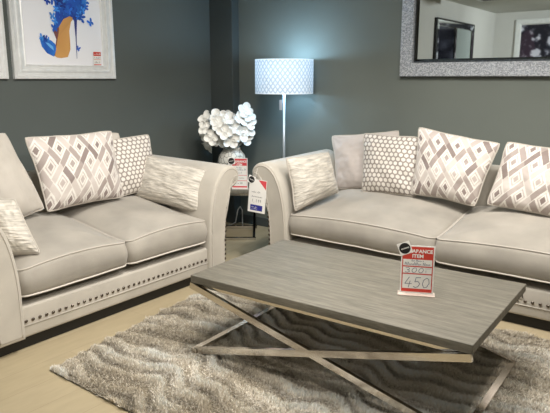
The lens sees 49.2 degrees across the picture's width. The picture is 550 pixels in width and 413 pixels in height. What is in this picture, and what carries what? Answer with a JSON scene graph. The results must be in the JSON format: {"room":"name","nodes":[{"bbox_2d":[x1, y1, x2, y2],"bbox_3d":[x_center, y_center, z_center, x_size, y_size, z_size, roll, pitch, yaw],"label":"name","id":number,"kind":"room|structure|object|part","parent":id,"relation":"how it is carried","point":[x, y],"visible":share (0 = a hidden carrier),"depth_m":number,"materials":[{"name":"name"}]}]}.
{"room":"store","nodes":[
{"label":"store","id":0,"kind":"room"},
{"bbox_2d":[0,0,212,170],"bbox_3d":[-1.798,-0.956,4.798,0.100,2.860,3.850,9,15,36],"label":"wall","id":1,"kind":"structure","parent":0,"point":[161,87],"depth_m":5.43,"materials":[{"name":"paint"}]},
{"bbox_2d":[0,0,8,78],"bbox_3d":[-2.258,-1.446,3.953,0.034,1.188,0.940,9,15,36],"label":"framed picture","id":2,"kind":"object","parent":1,"relation":"attached to","point":[4,74],"visible":1,"depth_m":4.37,"materials":[{"name":"silver metal"}]},
{"bbox_2d":[6,0,115,78],"bbox_3d":[-1.667,-1.610,4.721,0.034,1.188,0.931,9,15,36],"label":"framed picture","id":3,"kind":"object","parent":1,"relation":"attached to","point":[50,39],"visible":1,"depth_m":4.76,"materials":[{"name":"white paper"}]},
{"bbox_2d":[21,0,102,65],"bbox_3d":[-1.673,-1.611,4.725,0.006,0.972,0.715,9,15,36],"label":"art print","id":4,"kind":"object","parent":3,"relation":"attached to","point":[53,32],"depth_m":4.76},
{"bbox_2d":[0,222,549,412],"bbox_3d":[0.129,1.457,0.597,8.730,0.100,9.100,9,15,36],"label":"floor","id":5,"kind":"structure","parent":0,"point":[28,384],"depth_m":3.31,"materials":[{"name":"wood"}]},
{"bbox_2d":[0,154,238,356],"bbox_3d":[-1.318,0.204,4.126,0.990,0.873,2.182,9,15,36],"label":"sofa","id":6,"kind":"object","parent":5,"relation":"on","point":[96,260],"visible":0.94,"depth_m":3.88,"materials":[{"name":"fabric"}]},
{"bbox_3d":[-1.519,0.782,3.323,0.084,0.079,0.084,9,15,36],"label":"leg","id":7,"kind":"part","parent":6,"relation":"part of","materials":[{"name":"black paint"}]},
{"bbox_3d":[-1.483,0.389,3.118,0.008,0.725,0.294,9,15,36],"label":"arm panel","id":8,"kind":"part","parent":6,"relation":"part of","materials":[{"name":"fabric"}]},
{"bbox_3d":[-1.874,0.319,3.404,0.980,0.795,0.346,9,15,36],"label":"arm","id":9,"kind":"part","parent":6,"relation":"part of","materials":[{"name":"fabric"}]},
{"bbox_2d":[0,198,39,255],"bbox_3d":[-1.528,0.113,3.394,0.310,0.339,0.226,9,15,36],"label":"pillow","id":10,"kind":"object","parent":6,"relation":"on","point":[13,224],"visible":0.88,"depth_m":3.36,"materials":[{"name":"fabric"}]},
{"bbox_2d":[0,133,43,216],"bbox_3d":[-1.711,-0.163,3.706,0.299,0.555,0.529,9,15,36],"label":"pillow","id":11,"kind":"object","parent":6,"relation":"on","point":[15,183],"visible":0.89,"depth_m":3.72,"materials":[{"name":"fabric"}]},
{"bbox_2d":[14,212,127,295],"bbox_3d":[-1.477,0.246,3.784,0.819,0.305,0.755,9,15,36],"label":"seat cushion","id":12,"kind":"object","parent":6,"relation":"on","point":[73,249],"depth_m":3.61,"materials":[{"name":"fabric"}]},
{"bbox_2d":[25,131,123,211],"bbox_3d":[-1.348,-0.261,4.187,0.232,0.485,0.702,9,15,36],"label":"pillow","id":13,"kind":"object","parent":6,"relation":"on","point":[72,170],"visible":1,"depth_m":4.09,"materials":[{"name":"fabric"}]},
{"bbox_3d":[-1.653,0.128,4.368,0.150,0.800,1.490,9,15,36],"label":"backrest","id":14,"kind":"part","parent":6,"relation":"part of","materials":[{"name":"fabric"}]},
{"bbox_2d":[55,133,119,138],"bbox_3d":[-1.340,-0.312,4.434,0.178,0.453,0.611,9,15,36],"label":"pillow","id":15,"kind":"object","parent":6,"relation":"on","point":[115,135],"visible":0.02,"depth_m":4.64,"materials":[{"name":"fabric"}]},
{"bbox_3d":[-1.234,0.481,4.121,0.700,0.186,1.500,9,15,36],"label":"seat rail","id":16,"kind":"part","parent":6,"relation":"part of","materials":[{"name":"fabric"}]},
{"bbox_2d":[114,134,151,195],"bbox_3d":[-1.119,-0.316,4.620,0.477,0.439,0.184,-11,17,-42],"label":"pillow","id":17,"kind":"object","parent":6,"relation":"on","point":[131,153],"visible":0.64,"depth_m":4.59,"materials":[{"name":"fabric"}]},
{"bbox_2d":[59,195,206,262],"bbox_3d":[-1.029,0.121,4.366,0.819,0.306,0.745,9,15,36],"label":"seat cushion","id":18,"kind":"object","parent":6,"relation":"on","point":[147,229],"depth_m":4.19,"materials":[{"name":"fabric"}]},
{"bbox_2d":[134,156,205,211],"bbox_3d":[-0.818,-0.172,4.589,0.585,0.398,0.167,5,13,20],"label":"pillow","id":19,"kind":"object","parent":6,"relation":"on","point":[166,182],"visible":0.95,"depth_m":4.54,"materials":[{"name":"fabric"}]},
{"bbox_3d":[-0.769,0.012,4.838,0.980,0.795,0.346,9,15,36],"label":"arm","id":20,"kind":"part","parent":6,"relation":"part of","materials":[{"name":"fabric"}]},
{"bbox_3d":[-0.378,0.082,4.551,0.008,0.725,0.294,9,15,36],"label":"arm panel","id":21,"kind":"part","parent":6,"relation":"part of","materials":[{"name":"fabric"}]},
{"bbox_2d":[229,206,242,224],"bbox_3d":[-0.331,0.105,6.184,0.317,0.208,0.093,4,13,17],"label":"cable","id":22,"kind":"object","parent":5,"relation":"on","point":[240,206],"visible":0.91,"depth_m":6.22,"materials":[{"name":"grey plastic"}]},
{"bbox_2d":[225,182,256,239],"bbox_3d":[-0.439,0.032,5.858,0.516,0.486,0.519,0,12,0],"label":"end table","id":23,"kind":"object","parent":5,"relation":"on","point":[234,192],"visible":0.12,"depth_m":5.67,"materials":[{"name":"grey wood"}]},
{"bbox_2d":[218,147,245,164],"bbox_3d":[-0.413,-0.389,5.780,0.276,0.368,0.276,9,15,36],"label":"vase","id":24,"kind":"object","parent":23,"relation":"on","point":[226,153],"visible":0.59,"depth_m":5.67,"materials":[{"name":"ceramic"}]},
{"bbox_2d":[197,102,256,153],"bbox_3d":[-0.493,-0.724,5.711,0.528,0.535,0.517,9,15,36],"label":"flower bouquet","id":25,"kind":"object","parent":24,"relation":"in","point":[226,130],"visible":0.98,"depth_m":5.61,"materials":[{"name":"white plant"}]},
{"bbox_3d":[-0.653,-0.826,5.600,0.159,0.170,0.041,-8,-29,36],"label":"flower","id":26,"kind":"part","parent":25,"relation":"part of","materials":[{"name":"white plant"}]},
{"bbox_3d":[-0.652,-0.726,5.536,0.148,0.138,0.035,-38,-20,24],"label":"flower","id":27,"kind":"part","parent":25,"relation":"part of","materials":[{"name":"white plant"}]},
{"bbox_3d":[-0.631,-0.619,5.631,0.140,0.149,0.036,33,46,20],"label":"flower","id":28,"kind":"part","parent":25,"relation":"part of","materials":[{"name":"white plant"}]},
{"bbox_3d":[-0.642,-0.566,5.731,0.035,0.138,0.148,-48,22,-16],"label":"flower","id":29,"kind":"part","parent":25,"relation":"part of","materials":[{"name":"green plant"}]},
{"bbox_3d":[-0.583,-0.634,5.518,0.146,0.156,0.037,-3,16,19],"label":"flower","id":30,"kind":"part","parent":25,"relation":"part of","materials":[{"name":"white plant"}]},
{"bbox_3d":[-0.529,-0.763,5.523,0.142,0.152,0.036,19,-7,11],"label":"flower","id":31,"kind":"part","parent":25,"relation":"part of","materials":[{"name":"white plant"}]},
{"bbox_3d":[-0.542,-0.847,5.595,0.179,0.043,0.168,-23,52,-3],"label":"flower","id":32,"kind":"part","parent":25,"relation":"part of","materials":[{"name":"white plant"}]},
{"bbox_3d":[-0.502,-0.612,5.612,0.141,0.151,0.036,-12,36,12],"label":"flower","id":33,"kind":"part","parent":25,"relation":"part of","materials":[{"name":"white plant"}]},
{"bbox_3d":[-0.463,-0.682,5.490,0.157,0.148,0.038,7,6,-6],"label":"flower","id":34,"kind":"part","parent":25,"relation":"part of","materials":[{"name":"white plant"}]},
{"bbox_3d":[-0.450,-0.811,5.562,0.156,0.146,0.038,29,-26,3],"label":"flower","id":35,"kind":"part","parent":25,"relation":"part of","materials":[{"name":"white plant"}]},
{"bbox_3d":[-0.406,-0.617,5.556,0.167,0.178,0.043,-34,31,-2],"label":"flower","id":36,"kind":"part","parent":25,"relation":"part of","materials":[{"name":"white plant"}]},
{"bbox_3d":[-0.400,-0.739,5.585,0.175,0.164,0.042,-42,13,-24],"label":"flower","id":37,"kind":"part","parent":25,"relation":"part of","materials":[{"name":"white plant"}]},
{"bbox_3d":[-0.320,-0.819,5.625,0.040,0.156,0.166,-32,-6,41],"label":"flower","id":38,"kind":"part","parent":25,"relation":"part of","materials":[{"name":"white plant"}]},
{"bbox_3d":[-0.317,-0.677,5.607,0.162,0.154,0.045,-11,17,-43],"label":"flower","id":39,"kind":"part","parent":25,"relation":"part of","materials":[{"name":"white plant"}]},
{"bbox_3d":[-0.279,-0.908,5.646,0.151,0.161,0.039,19,-16,-11],"label":"flower","id":40,"kind":"part","parent":25,"relation":"part of","materials":[{"name":"white plant"}]},
{"bbox_3d":[-0.279,-0.654,5.700,0.154,0.164,0.039,-18,-6,-18],"label":"flower","id":41,"kind":"part","parent":25,"relation":"part of","materials":[{"name":"white plant"}]},
{"bbox_3d":[-0.254,-0.722,5.687,0.150,0.140,0.036,33,-18,-7],"label":"flower","id":42,"kind":"part","parent":25,"relation":"part of","materials":[{"name":"white plant"}]},
{"bbox_3d":[-0.250,-0.858,5.659,0.146,0.137,0.035,15,-15,-12],"label":"flower","id":43,"kind":"part","parent":25,"relation":"part of","materials":[{"name":"white plant"}]},
{"bbox_3d":[-0.241,-0.790,5.673,0.141,0.150,0.036,-23,-5,-19],"label":"flower","id":44,"kind":"part","parent":25,"relation":"part of","materials":[{"name":"white plant"}]},
{"bbox_2d":[227,157,248,189],"bbox_3d":[-0.344,-0.311,5.584,0.196,0.299,0.063,1,12,4],"label":"price sign","id":45,"kind":"object","parent":23,"relation":"on","point":[241,164],"visible":0.92,"depth_m":5.58,"materials":[{"name":"white paper"}]},
{"bbox_3d":[-0.447,-0.160,5.816,0.464,0.022,0.460,0,12,0],"label":"frame","id":46,"kind":"part","parent":23,"relation":"part of","materials":[{"name":"silver metal"}]},
{"bbox_2d":[255,59,313,157],"bbox_3d":[0.083,-0.500,5.528,0.524,1.662,0.524,12,17,43],"label":"floor lamp","id":47,"kind":"object","parent":5,"relation":"on","point":[272,76],"visible":0.98,"depth_m":5.17,"materials":[{"name":"white fabric"}]},
{"bbox_3d":[0.083,-1.166,5.385,0.524,0.300,0.524,9,15,36],"label":"lamp shade","id":48,"kind":"part","parent":47,"relation":"part of","materials":[{"name":"white fabric"}]},
{"bbox_2d":[50,289,549,412],"bbox_3d":[0.339,0.832,3.176,2.883,0.041,2.116,9,15,36],"label":"rug","id":49,"kind":"object","parent":5,"relation":"on","point":[150,366],"visible":0.71,"depth_m":3.10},
{"bbox_2d":[189,240,525,412],"bbox_3d":[0.419,0.608,3.227,1.532,0.450,0.911,8,15,34],"label":"coffee table","id":50,"kind":"object","parent":49,"relation":"on","point":[357,290],"visible":1,"depth_m":2.96,"materials":[{"name":"grey wood"}]},
{"bbox_3d":[0.423,0.439,3.197,1.488,0.022,0.859,8,15,34],"label":"frame","id":51,"kind":"part","parent":50,"relation":"part of","materials":[{"name":"silver metal"}]},
{"bbox_2d":[397,241,434,297],"bbox_3d":[0.689,0.300,2.938,0.194,0.272,0.063,3,12,12],"label":"price sign","id":52,"kind":"object","parent":50,"relation":"on","point":[417,262],"visible":1,"depth_m":2.94,"materials":[{"name":"white paper"}]},
{"bbox_2d":[252,149,549,330],"bbox_3d":[1.325,0.167,4.297,3.052,0.873,0.990,9,15,36],"label":"sofa","id":53,"kind":"object","parent":5,"relation":"on","point":[482,239],"visible":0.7,"depth_m":4.17,"materials":[{"name":"fabric"}]},
{"bbox_2d":[247,168,266,213],"bbox_3d":[-0.134,-0.120,4.707,0.172,0.353,0.036,6,13,24],"label":"price tag","id":54,"kind":"object","parent":53,"relation":"hanging from","point":[257,188],"visible":1,"depth_m":4.70,"materials":[{"name":"white paper"}]},
{"bbox_3d":[-0.048,0.048,4.708,0.294,0.725,0.008,9,15,36],"label":"arm panel","id":55,"kind":"part","parent":53,"relation":"part of","materials":[{"name":"fabric"}]},
{"bbox_3d":[0.247,-0.042,5.089,0.346,0.795,0.980,9,15,36],"label":"arm","id":56,"kind":"part","parent":53,"relation":"part of","materials":[{"name":"fabric"}]},
{"bbox_2d":[286,152,337,210],"bbox_3d":[0.315,-0.197,4.679,0.466,0.416,0.166,-8,15,-33],"label":"pillow","id":57,"kind":"object","parent":53,"relation":"on","point":[312,177],"visible":1,"depth_m":4.60,"materials":[{"name":"fabric"}]},
{"bbox_2d":[332,131,398,189],"bbox_3d":[0.728,-0.382,4.980,0.685,0.504,0.213,9,15,36],"label":"pillow","id":58,"kind":"object","parent":53,"relation":"on","point":[348,149],"visible":0.45,"depth_m":5.01,"materials":[{"name":"fabric"}]},
{"bbox_2d":[289,189,472,257],"bbox_3d":[0.805,0.076,4.576,1.185,0.305,0.819,9,15,36],"label":"seat cushion","id":59,"kind":"object","parent":53,"relation":"on","point":[373,221],"depth_m":4.35,"materials":[{"name":"fabric"}]},
{"bbox_2d":[362,133,417,196],"bbox_3d":[0.888,-0.327,4.711,0.553,0.458,0.201,9,15,36],"label":"pillow","id":60,"kind":"object","parent":53,"relation":"on","point":[389,161],"visible":0.96,"depth_m":4.66,"materials":[{"name":"fabric"}]},
{"bbox_3d":[1.261,0.448,4.272,2.370,0.186,0.700,9,15,36],"label":"seat rail","id":61,"kind":"part","parent":53,"relation":"part of","materials":[{"name":"fabric"}]},
{"bbox_2d":[411,127,499,205],"bbox_3d":[1.281,-0.293,4.363,0.626,0.518,0.226,9,15,36],"label":"pillow","id":62,"kind":"object","parent":53,"relation":"on","point":[455,168],"visible":1,"depth_m":4.31,"materials":[{"name":"fabric"}]},
{"bbox_3d":[1.577,0.074,4.620,2.360,0.800,0.150,9,15,36],"label":"backrest","id":63,"kind":"part","parent":53,"relation":"part of","materials":[{"name":"fabric"}]},
{"bbox_2d":[435,206,549,281],"bbox_3d":[1.748,0.224,3.881,1.185,0.306,0.819,9,15,36],"label":"seat cushion","id":64,"kind":"object","parent":53,"relation":"on","point":[492,239],"depth_m":3.79,"materials":[{"name":"fabric"}]},
{"bbox_2d":[487,142,549,216],"bbox_3d":[1.740,-0.175,4.000,0.591,0.467,0.217,9,15,36],"label":"pillow","id":65,"kind":"object","parent":53,"relation":"on","point":[522,181],"visible":1,"depth_m":4.00,"materials":[{"name":"fabric"}]},
{"bbox_2d":[238,0,549,217],"bbox_3d":[2.837,-0.743,3.801,8.730,2.860,0.100,9,15,36],"label":"wall","id":66,"kind":"structure","parent":0,"point":[353,45],"depth_m":5.27,"materials":[{"name":"paint"}]},
{"bbox_2d":[209,0,240,223],"bbox_3d":[-0.511,-1.244,6.143,0.300,2.860,0.105,9,15,36],"label":"column","id":67,"kind":"structure","parent":66,"relation":"attached to","point":[224,20],"depth_m":6.04,"materials":[{"name":"paint"}]},
{"bbox_2d":[240,214,268,226],"bbox_3d":[2.922,0.640,3.958,8.230,0.090,0.015,9,15,36],"label":"baseboard","id":68,"kind":"structure","parent":66,"relation":"attached to","point":[260,221],"depth_m":6.25,"materials":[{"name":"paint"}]},
{"bbox_2d":[399,0,549,76],"bbox_3d":[1.765,-1.451,4.378,1.808,0.988,0.050,9,15,36],"label":"wall mirror","id":69,"kind":"object","parent":66,"relation":"attached to","point":[440,38],"visible":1,"depth_m":4.60,"materials":[{"name":"silver glass"}]},
{"bbox_2d":[417,0,549,58],"bbox_3d":[1.774,-1.454,4.390,1.526,0.706,0.001,9,15,36],"label":"mirror glass","id":70,"kind":"object","parent":69,"relation":"attached to","point":[448,29],"depth_m":4.56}
]}

